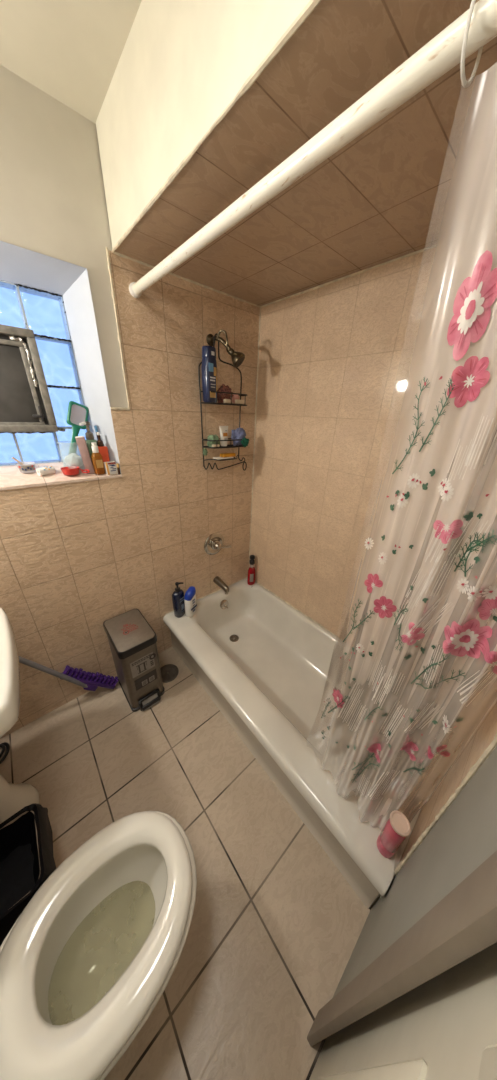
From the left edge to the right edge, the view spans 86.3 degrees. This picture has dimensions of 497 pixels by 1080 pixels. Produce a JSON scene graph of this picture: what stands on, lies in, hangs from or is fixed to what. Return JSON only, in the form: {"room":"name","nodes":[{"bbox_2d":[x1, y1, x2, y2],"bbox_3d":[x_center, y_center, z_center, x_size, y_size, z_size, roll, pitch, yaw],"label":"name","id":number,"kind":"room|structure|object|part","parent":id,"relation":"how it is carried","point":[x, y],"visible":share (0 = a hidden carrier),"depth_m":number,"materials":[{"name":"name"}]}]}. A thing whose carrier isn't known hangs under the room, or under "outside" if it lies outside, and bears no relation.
{"room":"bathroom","nodes":[
{"label":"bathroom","id":0,"kind":"room"},
{"bbox_2d":[0,0,141,123],"bbox_3d":[-0.160,-1.099,0.261,2.100,0.060,1.740,-19,33,-37],"label":"ceiling","id":1,"kind":"structure","parent":0,"point":[69,50],"depth_m":0.69,"materials":[{"name":"paint"}]},
{"bbox_2d":[0,65,259,738],"bbox_3d":[-0.729,-0.268,1.328,2.100,2.400,0.140,-19,33,-37],"label":"wall","id":2,"kind":"structure","parent":0,"point":[75,557],"depth_m":1.29,"materials":[{"name":"tile"}]},
{"bbox_2d":[0,241,121,490],"bbox_3d":[-0.953,-0.585,1.008,0.740,0.830,0.236,-19,33,-37],"label":"window","id":3,"kind":"structure","parent":2,"relation":"in","point":[25,401],"depth_m":1.07,"materials":[{"name":"white paint"}]},
{"bbox_3d":[-0.983,-0.607,1.038,0.231,0.298,0.082,-19,33,-37],"label":"vent sash","id":4,"kind":"part","parent":3,"relation":"part of","materials":[{"name":"grey paint"}]},
{"bbox_2d":[18,465,34,470],"bbox_3d":[-0.940,-0.306,1.125,0.068,0.036,0.068,-19,33,-37],"label":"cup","id":5,"kind":"object","parent":3,"relation":"on","point":[30,467],"visible":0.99,"depth_m":1.10,"materials":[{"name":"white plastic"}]},
{"bbox_3d":[-0.982,-0.616,1.032,0.311,0.360,0.115,-19,33,-37],"label":"vent frame","id":6,"kind":"part","parent":3,"relation":"part of","materials":[{"name":"grey paint"}]},
{"bbox_2d":[36,466,55,475],"bbox_3d":[-0.875,-0.297,1.145,0.033,0.035,0.060,15,28,25],"label":"paper roll","id":7,"kind":"object","parent":3,"relation":"on","point":[41,471],"visible":1,"depth_m":1.13,"materials":[{"name":"white paper"}]},
{"bbox_3d":[-0.935,-0.271,1.122,0.712,0.067,0.146,-19,33,-37],"label":"sill","id":8,"kind":"part","parent":3,"relation":"part of","materials":[{"name":"tile"}]},
{"bbox_2d":[60,466,89,474],"bbox_3d":[-0.781,-0.311,1.196,0.108,0.029,0.063,-19,33,-37],"label":"scoop","id":9,"kind":"object","parent":3,"relation":"on","point":[71,470],"visible":1,"depth_m":1.18,"materials":[{"name":"red plastic"}]},
{"bbox_2d":[60,466,78,474],"bbox_3d":[-0.794,-0.306,1.185,0.074,0.029,0.063,-19,33,-37],"label":"cup","id":10,"kind":"object","parent":9,"relation":"on","point":[71,470],"depth_m":1.17,"materials":[{"name":"red plastic"}]},
{"bbox_2d":[75,436,94,473],"bbox_3d":[-0.741,-0.382,1.207,0.048,0.166,0.024,-9,28,-22],"label":"tube","id":11,"kind":"object","parent":3,"relation":"on","point":[81,442],"visible":0.95,"depth_m":1.20,"materials":[{"name":"pink plastic"}]},
{"bbox_2d":[79,421,96,459],"bbox_3d":[-0.740,-0.442,1.248,0.056,0.211,0.069,24,33,37],"label":"pump bottle","id":12,"kind":"object","parent":3,"relation":"on","point":[89,435],"visible":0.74,"depth_m":1.22,"materials":[{"name":"green plastic"}]},
{"bbox_2d":[86,439,96,459],"bbox_3d":[-0.740,-0.407,1.266,0.056,0.134,0.066,24,33,37],"label":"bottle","id":13,"kind":"object","parent":3,"relation":"on","point":[88,441],"depth_m":1.22,"materials":[{"name":"green plastic"}]},
{"bbox_2d":[91,442,104,474],"bbox_3d":[-0.700,-0.375,1.226,0.035,0.141,0.042,24,33,37],"label":"bottle","id":14,"kind":"object","parent":3,"relation":"on","point":[97,460],"visible":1,"depth_m":1.22,"materials":[{"name":"orange plastic"}]},
{"bbox_2d":[97,432,109,461],"bbox_3d":[-0.693,-0.411,1.254,0.052,0.178,0.032,-19,33,-37],"label":"lotion bottle","id":15,"kind":"object","parent":3,"relation":"on","point":[103,450],"visible":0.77,"depth_m":1.24,"materials":[{"name":"orange plastic"}]},
{"bbox_2d":[103,461,117,474],"bbox_3d":[-0.660,-0.343,1.270,0.036,0.061,0.048,24,33,37],"label":"box","id":16,"kind":"object","parent":3,"relation":"on","point":[110,467],"visible":0.98,"depth_m":1.26,"materials":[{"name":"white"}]},
{"bbox_2d":[105,462,115,474],"bbox_3d":[-0.651,-0.340,1.260,0.001,0.056,0.046,14,27,42],"label":"print","id":17,"kind":"object","parent":16,"relation":"attached to","point":[113,463],"depth_m":1.25},
{"bbox_2d":[106,247,129,407],"bbox_3d":[-0.540,-0.846,1.108,0.013,0.543,0.011,-19,33,-37],"label":"trim","id":18,"kind":"structure","parent":2,"relation":"attached to","point":[107,253],"depth_m":1.08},
{"bbox_2d":[110,407,129,410],"bbox_3d":[-0.581,-0.591,1.201,0.083,0.014,0.012,-19,33,-37],"label":"trim","id":19,"kind":"structure","parent":2,"relation":"attached to","point":[111,408],"depth_m":1.20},
{"bbox_2d":[113,252,260,307],"bbox_3d":[-0.223,-1.190,1.238,0.770,0.013,0.011,-19,33,-37],"label":"trim","id":20,"kind":"structure","parent":2,"relation":"attached to","point":[116,253],"depth_m":1.20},
{"bbox_2d":[165,577,246,614],"bbox_3d":[-0.281,0.409,2.009,0.741,0.011,0.010,-19,33,-37],"label":"trim","id":21,"kind":"structure","parent":2,"relation":"attached to","point":[246,577],"depth_m":2.01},
{"bbox_2d":[112,0,321,251],"bbox_3d":[-0.025,-0.831,0.501,0.009,0.010,1.500,-19,33,-37],"label":"trim","id":22,"kind":"structure","parent":2,"relation":"attached to","point":[309,8],"depth_m":0.48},
{"bbox_2d":[204,533,230,554],"bbox_3d":[-0.211,0.044,1.828,0.171,0.164,0.084,-19,33,-37],"label":"shower valve","id":23,"kind":"object","parent":2,"relation":"attached to","point":[214,543],"visible":1,"depth_m":1.82,"materials":[{"name":"silver metal"}]},
{"bbox_2d":[213,576,228,594],"bbox_3d":[-0.194,0.337,1.950,0.058,0.081,0.146,-19,33,-37],"label":"tub spout","id":24,"kind":"object","parent":2,"relation":"attached to","point":[217,580],"visible":1,"depth_m":1.93,"materials":[{"name":"silver metal"}]},
{"bbox_2d":[198,333,246,470],"bbox_3d":[-0.109,-0.722,1.499,0.333,0.696,0.098,-19,33,-37],"label":"shower caddy","id":25,"kind":"object","parent":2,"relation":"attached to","point":[200,391],"visible":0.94,"depth_m":1.49,"materials":[{"name":"black metal"}]},
{"bbox_2d":[202,346,216,402],"bbox_3d":[-0.199,-0.837,1.356,0.055,0.242,0.080,18,30,30],"label":"shampoo bottle","id":26,"kind":"object","parent":25,"relation":"in","point":[209,364],"visible":0.93,"depth_m":1.33,"materials":[{"name":"blue plastic"}]},
{"bbox_2d":[209,351,216,397],"bbox_3d":[-0.179,-0.830,1.339,0.002,0.200,0.060,18,30,30],"label":"print","id":27,"kind":"object","parent":26,"relation":"attached to","point":[212,354],"depth_m":1.34,"materials":[{"name":"multicoloured"}]},
{"bbox_2d":[207,435,219,446],"bbox_3d":[-0.201,-0.553,1.498,0.087,0.075,0.066,-19,33,-37],"label":"cloth","id":28,"kind":"object","parent":25,"relation":"in","point":[210,437],"visible":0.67,"depth_m":1.48,"materials":[{"name":"green fabric"}]},
{"bbox_2d":[202,438,243,448],"bbox_3d":[-0.129,-0.568,1.559,0.296,0.045,0.097,-19,33,-37],"label":"basket","id":29,"kind":"object","parent":25,"relation":"on","point":[228,446],"depth_m":1.51,"materials":[{"name":"black metal"}]},
{"bbox_2d":[213,457,233,459],"bbox_3d":[-0.151,-0.489,1.587,0.120,0.007,0.052,-21,34,-39],"label":"soap dish","id":30,"kind":"object","parent":25,"relation":"on","point":[217,458],"visible":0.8,"depth_m":1.56,"materials":[{"name":"white plastic"}]},
{"bbox_2d":[220,453,235,457],"bbox_3d":[-0.125,-0.509,1.599,0.040,0.020,0.100,25,33,38],"label":"soap bar","id":31,"kind":"object","parent":30,"relation":"on","point":[223,455],"visible":1,"depth_m":1.58,"materials":[{"name":"orange"}]},
{"bbox_2d":[200,391,246,405],"bbox_3d":[-0.120,-0.774,1.460,0.296,0.059,0.097,-19,33,-37],"label":"basket","id":32,"kind":"object","parent":25,"relation":"on","point":[216,392],"depth_m":1.42,"materials":[{"name":"black metal"}]},
{"bbox_2d":[220,426,227,445],"bbox_3d":[-0.141,-0.594,1.522,0.034,0.108,0.066,23,32,36],"label":"tube","id":33,"kind":"object","parent":25,"relation":"in","point":[223,429],"visible":0.9,"depth_m":1.51,"materials":[{"name":"white plastic"}]},
{"bbox_2d":[217,384,233,402],"bbox_3d":[-0.132,-0.788,1.445,0.106,0.100,0.083,-19,33,-37],"label":"bath pouf","id":34,"kind":"object","parent":25,"relation":"in","point":[220,396],"visible":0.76,"depth_m":1.43,"materials":[{"name":"red plastic"}]},
{"bbox_2d":[232,394,238,402],"bbox_3d":[-0.079,-0.797,1.494,0.052,0.053,0.046,-19,33,-37],"label":"ball","id":35,"kind":"object","parent":25,"relation":"in","point":[235,396],"visible":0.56,"depth_m":1.48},
{"bbox_2d":[231,427,245,445],"bbox_3d":[-0.057,-0.617,1.598,0.122,0.110,0.071,-19,33,-37],"label":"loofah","id":36,"kind":"object","parent":25,"relation":"in","point":[239,433],"visible":0.86,"depth_m":1.57,"materials":[{"name":"purple plastic"}]},
{"bbox_2d":[235,399,245,403],"bbox_3d":[-0.044,-0.773,1.490,0.076,0.022,0.020,-21,34,-39],"label":"soap bar","id":37,"kind":"object","parent":25,"relation":"in","point":[237,401],"visible":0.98,"depth_m":1.48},
{"bbox_2d":[241,438,248,446],"bbox_3d":[-0.023,-0.586,1.599,0.071,0.059,0.029,-19,33,-37],"label":"cloth","id":38,"kind":"object","parent":25,"relation":"in","point":[244,441],"visible":1,"depth_m":1.59,"materials":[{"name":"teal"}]},
{"bbox_2d":[206,329,244,367],"bbox_3d":[-0.109,-0.963,1.347,0.202,0.158,0.074,15,28,24],"label":"shower","id":39,"kind":"object","parent":2,"relation":"attached to","point":[238,358],"visible":1,"depth_m":1.32,"materials":[{"name":"metal"}]},
{"bbox_3d":[-0.142,-0.983,1.336,0.131,0.071,0.032,14,28,24],"label":"shower arm","id":40,"kind":"part","parent":39,"relation":"part of","materials":[{"name":"metal"}]},
{"bbox_2d":[249,307,260,563],"bbox_3d":[0.034,-0.488,1.852,0.011,1.778,0.010,-19,33,-37],"label":"trim","id":41,"kind":"structure","parent":2,"relation":"attached to","point":[260,307],"depth_m":1.72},
{"bbox_2d":[129,0,496,297],"bbox_3d":[0.021,-0.762,0.588,0.048,0.048,1.492,-19,33,-37],"label":"shower rod","id":42,"kind":"object","parent":2,"relation":"attached to","point":[442,53],"visible":1,"depth_m":0.42,"materials":[{"name":"white plastic"}]},
{"bbox_2d":[307,0,496,830],"bbox_3d":[0.368,0.171,0.581,0.368,1.708,0.133,23,32,36],"label":"shower curtain","id":43,"kind":"object","parent":42,"relation":"hanging from","point":[416,678],"visible":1,"depth_m":0.56,"materials":[{"name":"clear plastic"}]},
{"bbox_2d":[0,647,372,1079],"bbox_3d":[-0.219,1.146,1.292,2.100,0.080,1.840,-19,33,-37],"label":"floor","id":44,"kind":"structure","parent":0,"point":[275,929],"depth_m":1.01,"materials":[{"name":"tile"}]},
{"bbox_2d":[0,742,9,763],"bbox_3d":[-1.249,1.022,1.251,0.168,0.106,0.133,-19,33,-37],"label":"cord","id":45,"kind":"object","parent":44,"relation":"on","point":[2,745],"visible":1,"depth_m":1.30,"materials":[{"name":"plastic"}]},
{"bbox_2d":[0,608,39,823],"bbox_3d":[-0.968,0.725,0.879,0.478,0.978,0.630,-19,33,-37],"label":"pedestal sink","id":46,"kind":"object","parent":44,"relation":"on","point":[13,797],"visible":0.84,"depth_m":0.86,"materials":[{"name":"white ceramic"}]},
{"bbox_2d":[0,608,19,737],"bbox_3d":[-0.958,0.485,0.765,0.478,0.191,0.630,-19,33,-37],"label":"basin","id":47,"kind":"object","parent":46,"relation":"in","point":[9,659],"depth_m":0.77,"materials":[{"name":"white ceramic"}]},
{"bbox_2d":[0,803,55,946],"bbox_3d":[-0.755,1.118,0.852,0.247,0.308,0.274,-19,33,-37],"label":"waste bin","id":48,"kind":"object","parent":44,"relation":"on","point":[27,860],"visible":0.72,"depth_m":0.86,"materials":[{"name":"black plastic"}]},
{"bbox_2d":[18,656,118,690],"bbox_3d":[-1.072,0.483,1.218,0.720,1.086,0.076,-17,31,-34],"label":"broom","id":49,"kind":"object","parent":44,"relation":"on","point":[89,681],"visible":1,"depth_m":1.48,"materials":[{"name":"purple plastic"}]},
{"bbox_3d":[-1.110,0.474,1.151,0.589,1.015,0.022,-17,32,-35],"label":"handle","id":50,"kind":"part","parent":49,"relation":"part of","materials":[{"name":"grey plastic"}]},
{"bbox_2d":[83,684,97,690],"bbox_3d":[-0.909,0.847,1.527,0.067,0.072,0.042,-19,33,-37],"label":"socket","id":51,"kind":"object","parent":49,"relation":"attached to","point":[91,687],"depth_m":1.51,"materials":[{"name":"purple plastic"}]},
{"bbox_2d":[0,811,196,1079],"bbox_3d":[-0.463,0.980,0.573,0.741,0.820,0.460,-19,33,-37],"label":"toilet","id":52,"kind":"object","parent":44,"relation":"on","point":[89,958],"visible":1,"depth_m":0.67,"materials":[{"name":"white ceramic"}]},
{"bbox_2d":[103,609,164,711],"bbox_3d":[-0.653,0.703,1.543,0.201,0.470,0.326,-19,33,-37],"label":"trash can","id":53,"kind":"object","parent":44,"relation":"on","point":[132,641],"visible":0.99,"depth_m":1.45,"materials":[{"name":"black plastic"}]},
{"bbox_3d":[-0.655,0.490,1.454,0.187,0.010,0.282,-19,33,-37],"label":"can lid","id":54,"kind":"part","parent":53,"relation":"part of","materials":[{"name":"silver metal"}]},
{"bbox_2d":[121,624,137,634],"bbox_3d":[-0.654,0.484,1.455,0.082,0.001,0.082,-19,33,-37],"label":"print","id":55,"kind":"object","parent":53,"relation":"on","point":[126,629],"depth_m":1.45,"materials":[{"name":"red"}]},
{"bbox_3d":[-0.568,0.780,1.475,0.121,0.080,0.002,-19,33,-37],"label":"pictogram panel","id":56,"kind":"part","parent":53,"relation":"part of","materials":[{"name":"black metal"}]},
{"bbox_2d":[160,664,178,682],"bbox_3d":[-0.528,0.873,1.735,0.136,0.007,0.136,-19,33,-37],"label":"drain cover","id":57,"kind":"object","parent":44,"relation":"on","point":[169,672],"visible":0.85,"depth_m":1.74,"materials":[{"name":"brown metal"}]},
{"bbox_2d":[163,578,421,908],"bbox_3d":[0.195,0.813,1.569,0.762,0.311,1.492,-19,33,-37],"label":"bathtub","id":58,"kind":"object","parent":44,"relation":"on","point":[264,664],"visible":0.64,"depth_m":1.46,"materials":[{"name":"ceramic"}]},
{"bbox_2d":[172,582,184,617],"bbox_3d":[-0.458,0.391,1.736,0.060,0.258,0.083,15,28,25],"label":"pump bottle","id":59,"kind":"object","parent":58,"relation":"on","point":[178,598],"visible":1,"depth_m":1.71,"materials":[{"name":"blue plastic"}]},
{"bbox_2d":[184,586,196,616],"bbox_3d":[-0.384,0.413,1.755,0.055,0.210,0.088,14,28,23],"label":"shampoo bottle","id":60,"kind":"object","parent":58,"relation":"on","point":[190,596],"visible":1,"depth_m":1.73,"materials":[{"name":"white plastic"}]},
{"bbox_3d":[-0.181,0.487,1.992,0.072,0.072,0.011,-19,15,-37],"label":"overflow plate","id":61,"kind":"part","parent":58,"relation":"part of","materials":[{"name":"silver metal"}]},
{"bbox_2d":[247,555,254,584],"bbox_3d":[0.026,0.238,2.095,0.060,0.260,0.075,17,29,28],"label":"wash bottle","id":62,"kind":"object","parent":58,"relation":"on","point":[251,571],"visible":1,"depth_m":2.08,"materials":[{"name":"red plastic"}]},
{"bbox_2d":[377,810,410,857],"bbox_3d":[0.440,0.909,0.813,0.055,0.186,0.054,-19,33,-37],"label":"can","id":63,"kind":"object","parent":58,"relation":"on","point":[397,827],"visible":1,"depth_m":0.79,"materials":[{"name":"pink plastic"}]},
{"bbox_2d":[96,0,496,305],"bbox_3d":[0.273,-1.070,0.668,0.770,0.310,1.500,-19,33,-37],"label":"soffit","id":64,"kind":"structure","parent":0,"point":[393,191],"depth_m":0.62,"materials":[{"name":"tile"}]},
{"bbox_2d":[249,242,448,642],"bbox_3d":[0.595,-0.222,1.347,0.100,2.400,1.600,-19,33,-37],"label":"wall","id":65,"kind":"structure","parent":0,"point":[339,366],"depth_m":1.36,"materials":[{"name":"tile"}]},
{"bbox_2d":[255,581,347,643],"bbox_3d":[0.488,0.572,1.733,0.012,0.014,1.486,-19,33,-37],"label":"trim","id":66,"kind":"structure","parent":65,"relation":"attached to","point":[255,581],"depth_m":1.86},
{"bbox_2d":[261,240,449,307],"bbox_3d":[0.557,-1.028,0.967,0.011,0.013,1.500,-19,33,-37],"label":"trim","id":67,"kind":"structure","parent":65,"relation":"attached to","point":[444,242],"depth_m":1.07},
{"bbox_2d":[333,701,496,996],"bbox_3d":[0.330,0.295,0.242,1.900,2.400,0.104,-19,33,-37],"label":"wall","id":68,"kind":"structure","parent":0,"point":[464,837],"depth_m":0.55,"materials":[{"name":"paint"}]},
{"bbox_2d":[307,851,496,1045],"bbox_3d":[-0.043,0.530,0.083,0.775,2.085,0.016,-19,33,-37],"label":"trim","id":69,"kind":"structure","parent":68,"relation":"attached to","point":[463,924],"depth_m":0.32,"materials":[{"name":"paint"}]},
{"bbox_2d":[309,942,496,1079],"bbox_3d":[-0.015,0.552,0.103,0.710,2.020,0.110,-19,33,-37],"label":"door","id":70,"kind":"structure","parent":68,"relation":"in","point":[445,1027],"depth_m":0.31,"materials":[{"name":"white paint"}]},
{"bbox_2d":[372,732,496,904],"bbox_3d":[0.479,0.352,0.493,0.015,2.090,0.013,-19,33,-37],"label":"trim","id":71,"kind":"structure","parent":68,"relation":"attached to","point":[474,768],"depth_m":0.61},
{"bbox_3d":[-0.805,-0.382,1.218,0.099,0.126,0.092,-19,33,-37],"label":"glass jar","id":72,"kind":"object","parent":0,"visible":0},
{"bbox_2d":[64,453,82,467],"bbox_3d":[-0.805,-0.364,1.227,0.072,0.070,0.067,9,26,14],"label":"cotton balls","id":73,"kind":"object","parent":72,"relation":"in","point":[73,459],"visible":0.84,"depth_m":1.21},
{"bbox_2d":[66,401,88,454],"bbox_3d":[-0.787,-0.494,1.221,0.024,0.256,0.138,18,30,30],"label":"mirror","id":74,"kind":"object","parent":72,"relation":"in","point":[77,413],"visible":0.9,"depth_m":1.21,"materials":[{"name":"green plastic"}]},
{"bbox_3d":[-0.803,-0.438,1.219,0.014,0.157,0.036,17,8,36],"label":"handle","id":75,"kind":"part","parent":74,"relation":"part of","materials":[{"name":"green plastic"}]},
{"bbox_3d":[-0.775,-0.563,1.205,0.014,0.103,0.080,17,8,36],"label":"frame","id":76,"kind":"part","parent":74,"relation":"part of","materials":[{"name":"green plastic"}]},
{"bbox_3d":[-0.773,-0.563,1.203,0.005,0.084,0.061,17,8,36],"label":"pane","id":77,"kind":"part","parent":74,"relation":"part of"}
]}

